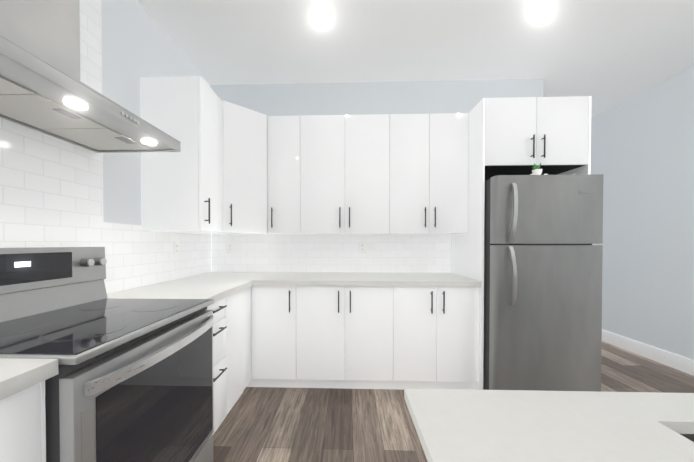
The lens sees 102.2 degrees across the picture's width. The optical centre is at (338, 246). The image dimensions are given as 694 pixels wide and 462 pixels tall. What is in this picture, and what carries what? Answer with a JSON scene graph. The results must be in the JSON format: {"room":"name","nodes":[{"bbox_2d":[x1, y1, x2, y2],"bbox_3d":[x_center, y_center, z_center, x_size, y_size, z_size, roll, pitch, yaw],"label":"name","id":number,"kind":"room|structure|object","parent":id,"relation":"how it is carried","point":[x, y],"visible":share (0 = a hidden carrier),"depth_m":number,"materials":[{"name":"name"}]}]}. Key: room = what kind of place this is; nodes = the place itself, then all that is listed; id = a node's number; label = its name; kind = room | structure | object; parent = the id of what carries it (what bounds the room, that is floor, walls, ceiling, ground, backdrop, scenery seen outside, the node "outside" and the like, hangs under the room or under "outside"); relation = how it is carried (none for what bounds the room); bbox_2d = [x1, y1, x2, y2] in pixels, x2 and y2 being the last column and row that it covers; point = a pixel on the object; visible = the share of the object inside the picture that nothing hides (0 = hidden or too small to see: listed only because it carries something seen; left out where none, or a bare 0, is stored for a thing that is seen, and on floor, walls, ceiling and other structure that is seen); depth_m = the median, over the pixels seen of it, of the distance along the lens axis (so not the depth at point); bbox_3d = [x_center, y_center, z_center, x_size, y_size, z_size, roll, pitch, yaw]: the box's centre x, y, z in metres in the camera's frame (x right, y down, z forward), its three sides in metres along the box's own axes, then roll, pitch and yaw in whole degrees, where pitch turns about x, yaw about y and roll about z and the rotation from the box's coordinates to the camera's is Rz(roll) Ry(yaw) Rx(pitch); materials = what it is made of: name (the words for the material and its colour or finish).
{"room":"kitchen","nodes":[
{"label":"kitchen","id":0,"kind":"room"},
{"bbox_2d":[101,0,209,293],"bbox_3d":[-1.488,-0.198,-0.709,0.120,2.830,7.200,0,1,2],"label":"wall","id":1,"kind":"structure","parent":0,"point":[137,43],"depth_m":1.80,"materials":[{"name":"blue paint"}]},
{"bbox_2d":[0,0,180,152],"bbox_3d":[-1.124,-1.077,1.088,0.480,1.112,0.932,0,1,2],"label":"range hood","id":2,"kind":"object","parent":1,"relation":"attached to","point":[44,89],"visible":1,"depth_m":1.11,"materials":[{"name":"metal"}]},
{"bbox_2d":[0,0,211,293],"bbox_3d":[-1.368,-0.220,1.085,0.004,2.829,3.596,0,1,2],"label":"wall tile","id":3,"kind":"structure","parent":1,"relation":"attached to","point":[51,191],"depth_m":1.48,"materials":[{"name":"white tile"}]},
{"bbox_2d":[174,242,178,255],"bbox_3d":[-1.323,0.014,2.290,0.008,0.114,0.070,0,1,2],"label":"electrical outlet","id":4,"kind":"object","parent":3,"relation":"attached to","point":[176,248],"visible":1,"depth_m":2.28,"materials":[{"name":"white plastic"}]},
{"bbox_2d":[140,76,221,231],"bbox_3d":[-1.108,-0.630,2.047,0.452,1.034,0.315,0,1,2],"label":"upper cabinet","id":5,"kind":"object","parent":1,"relation":"attached to","point":[181,191],"visible":1,"depth_m":1.89,"materials":[{"name":"white wood"}]},
{"bbox_2d":[210,79,543,272],"bbox_3d":[0.298,-0.243,2.895,3.460,2.830,0.120,0,1,2],"label":"wall","id":6,"kind":"structure","parent":0,"point":[411,97],"depth_m":2.82,"materials":[{"name":"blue paint"}]},
{"bbox_2d":[182,100,271,233],"bbox_3d":[-0.970,-0.636,2.534,0.696,1.034,0.662,0,1,2],"label":"upper cabinet","id":7,"kind":"object","parent":6,"relation":"attached to","point":[244,170],"visible":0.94,"depth_m":2.32,"materials":[{"name":"white wood"}]},
{"bbox_2d":[268,116,303,233],"bbox_3d":[-0.472,-0.640,2.657,0.285,1.030,0.384,0,1,2],"label":"upper cabinet","id":8,"kind":"object","parent":6,"relation":"attached to","point":[283,131],"depth_m":2.46,"materials":[{"name":"white wood"}]},
{"bbox_2d":[211,234,451,272],"bbox_3d":[-0.089,0.051,2.849,2.449,0.417,0.004,0,1,2],"label":"wall tile","id":9,"kind":"structure","parent":6,"relation":"attached to","point":[407,253],"depth_m":2.85,"materials":[{"name":"white tile"}]},
{"bbox_2d":[227,242,232,252],"bbox_3d":[-1.113,0.006,2.875,0.070,0.114,0.008,0,1,2],"label":"electrical outlet","id":10,"kind":"object","parent":9,"relation":"attached to","point":[229,247],"visible":1,"depth_m":2.87,"materials":[{"name":"white plastic"}]},
{"bbox_2d":[359,242,365,252],"bbox_3d":[0.246,0.007,2.831,0.070,0.114,0.008,0,1,2],"label":"electrical outlet","id":11,"kind":"object","parent":9,"relation":"attached to","point":[362,247],"visible":1,"depth_m":2.83,"materials":[{"name":"white plastic"}]},
{"bbox_2d":[300,114,391,233],"bbox_3d":[0.062,-0.640,2.640,0.783,1.030,0.384,0,1,2],"label":"upper cabinet","id":12,"kind":"object","parent":6,"relation":"attached to","point":[374,174],"depth_m":2.45,"materials":[{"name":"white wood"}]},
{"bbox_2d":[388,113,467,233],"bbox_3d":[0.790,-0.639,2.616,0.674,1.030,0.384,0,1,2],"label":"upper cabinet","id":13,"kind":"object","parent":6,"relation":"attached to","point":[430,151],"depth_m":2.42,"materials":[{"name":"white wood"}]},
{"bbox_2d":[485,96,588,180],"bbox_3d":[1.531,-0.893,2.445,0.776,0.519,0.672,0,1,2],"label":"upper cabinet","id":14,"kind":"object","parent":6,"relation":"attached to","point":[523,135],"visible":0.81,"depth_m":2.15,"materials":[{"name":"white wood"}]},
{"bbox_2d":[137,0,693,117],"bbox_3d":[0.876,-1.670,-0.178,4.810,0.100,8.690,0,1,2],"label":"ceiling","id":15,"kind":"structure","parent":0,"point":[606,55],"depth_m":2.25,"materials":[{"name":"white paint"}]},
{"bbox_2d":[312,8,330,24],"bbox_3d":[-0.120,-1.643,2.001,0.140,0.006,0.140,0,1,2],"label":"recessed light","id":16,"kind":"object","parent":15,"relation":"in","point":[320,16],"visible":1,"depth_m":1.99,"materials":[{"name":"white glass"}]},
{"bbox_2d":[528,2,552,19],"bbox_3d":[1.409,-1.642,1.951,0.140,0.006,0.140,0,1,2],"label":"recessed light","id":17,"kind":"object","parent":15,"relation":"in","point":[539,11],"visible":1,"depth_m":1.95,"materials":[{"name":"white"}]},
{"bbox_2d":[213,341,693,461],"bbox_3d":[0.876,1.260,-0.142,4.810,0.100,8.690,0,1,2],"label":"floor","id":18,"kind":"structure","parent":0,"point":[269,424],"depth_m":1.92,"materials":[{"name":"wood"}]},
{"bbox_2d":[0,380,45,461],"bbox_3d":[-1.072,0.767,0.515,0.624,0.868,0.437,0,1,2],"label":"base cabinet","id":19,"kind":"object","parent":18,"relation":"on","point":[22,425],"depth_m":0.66,"materials":[{"name":"white wood"}]},
{"bbox_2d":[0,358,58,399],"bbox_3d":[-1.068,0.315,0.071,0.660,0.040,1.315,0,1,2],"label":"countertop","id":20,"kind":"structure","parent":19,"relation":"on","point":[17,375],"depth_m":0.66,"materials":[{"name":"white stone"}]},
{"bbox_2d":[0,247,213,461],"bbox_3d":[-0.976,0.599,1.113,0.728,1.190,0.754,0,1,2],"label":"range","id":21,"kind":"object","parent":18,"relation":"on","point":[132,381],"visible":1,"depth_m":1.04,"materials":[{"name":"grey metal"}]},
{"bbox_2d":[206,286,251,433],"bbox_3d":[-1.009,0.750,1.889,0.660,0.869,0.776,0,1,2],"label":"base cabinet","id":22,"kind":"object","parent":18,"relation":"on","point":[232,376],"visible":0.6,"depth_m":1.86,"materials":[{"name":"white wood"}]},
{"bbox_2d":[107,276,254,301],"bbox_3d":[-1.019,0.293,1.869,0.643,0.040,0.750,0,1,2],"label":"countertop","id":23,"kind":"structure","parent":22,"relation":"on","point":[216,286],"depth_m":1.83,"materials":[{"name":"white stone"}]},
{"bbox_2d":[246,285,253,386],"bbox_3d":[-0.997,0.742,2.585,0.610,0.868,0.596,0,1,2],"label":"base cabinet","id":24,"kind":"object","parent":18,"relation":"on","point":[251,384],"depth_m":2.28,"materials":[{"name":"white wood"}]},
{"bbox_2d":[254,285,297,387],"bbox_3d":[-0.513,0.742,2.569,0.360,0.868,0.596,0,1,2],"label":"base cabinet","id":25,"kind":"object","parent":18,"relation":"on","point":[275,307],"depth_m":2.27,"materials":[{"name":"white wood"}]},
{"bbox_2d":[298,286,393,388],"bbox_3d":[0.059,0.742,2.551,0.783,0.868,0.596,0,1,2],"label":"base cabinet","id":26,"kind":"object","parent":18,"relation":"on","point":[382,337],"depth_m":2.25,"materials":[{"name":"white wood"}]},
{"bbox_2d":[195,272,480,286],"bbox_3d":[-0.097,0.285,2.532,2.444,0.040,0.634,0,1,2],"label":"countertop","id":27,"kind":"structure","parent":26,"relation":"on","point":[261,278],"depth_m":2.29,"materials":[{"name":"white stone"}]},
{"bbox_2d":[394,286,478,389],"bbox_3d":[0.786,0.742,2.527,0.673,0.868,0.596,0,1,2],"label":"base cabinet","id":28,"kind":"object","parent":18,"relation":"on","point":[436,328],"depth_m":2.23,"materials":[{"name":"white wood"}]},
{"bbox_2d":[452,96,591,389],"bbox_3d":[1.533,0.012,2.475,0.814,2.330,0.634,0,1,2],"label":"panel","id":29,"kind":"object","parent":18,"relation":"on","point":[468,254],"visible":0.29,"depth_m":2.27,"materials":[{"name":"white wood"}]},
{"bbox_2d":[483,174,603,391],"bbox_3d":[1.528,0.329,2.348,0.757,1.700,0.789,0,1,2],"label":"fridge","id":30,"kind":"object","parent":18,"relation":"on","point":[543,258],"visible":0.9,"depth_m":2.02,"materials":[{"name":"grey metal"}]},
{"bbox_2d":[530,163,547,174],"bbox_3d":[1.473,-0.569,2.072,0.123,0.101,0.068,0,1,2],"label":"plant pot","id":31,"kind":"object","parent":30,"relation":"on","point":[536,171],"visible":0.69,"depth_m":2.05,"materials":[{"name":"white ceramic"}]},
{"bbox_2d":[404,388,693,461],"bbox_3d":[1.227,0.752,-0.099,2.230,0.915,1.270,0,1,2],"label":"kitchen island","id":32,"kind":"object","parent":18,"relation":"on","point":[462,425],"visible":1,"depth_m":0.45,"materials":[{"name":"grey stone"}]},
{"bbox_2d":[680,434,693,441],"bbox_3d":[0.910,0.418,0.221,0.809,0.213,0.482,0,1,2],"label":"sink basin","id":33,"kind":"object","parent":32,"relation":"in","point":[690,437],"depth_m":0.47,"materials":[{"name":"metal"}]},
{"bbox_2d":[591,66,693,359],"bbox_3d":[3.220,-0.204,-0.235,0.120,2.830,8.450,0,1,2],"label":"wall","id":34,"kind":"structure","parent":0,"point":[642,152],"depth_m":2.92,"materials":[{"name":"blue paint"}]},
{"bbox_2d":[602,330,693,375],"bbox_3d":[3.152,1.140,-0.216,0.013,0.139,8.446,0,1,2],"label":"baseboard","id":35,"kind":"structure","parent":34,"relation":"attached to","point":[677,362],"depth_m":2.90,"materials":[{"name":"white wood"}]}
]}

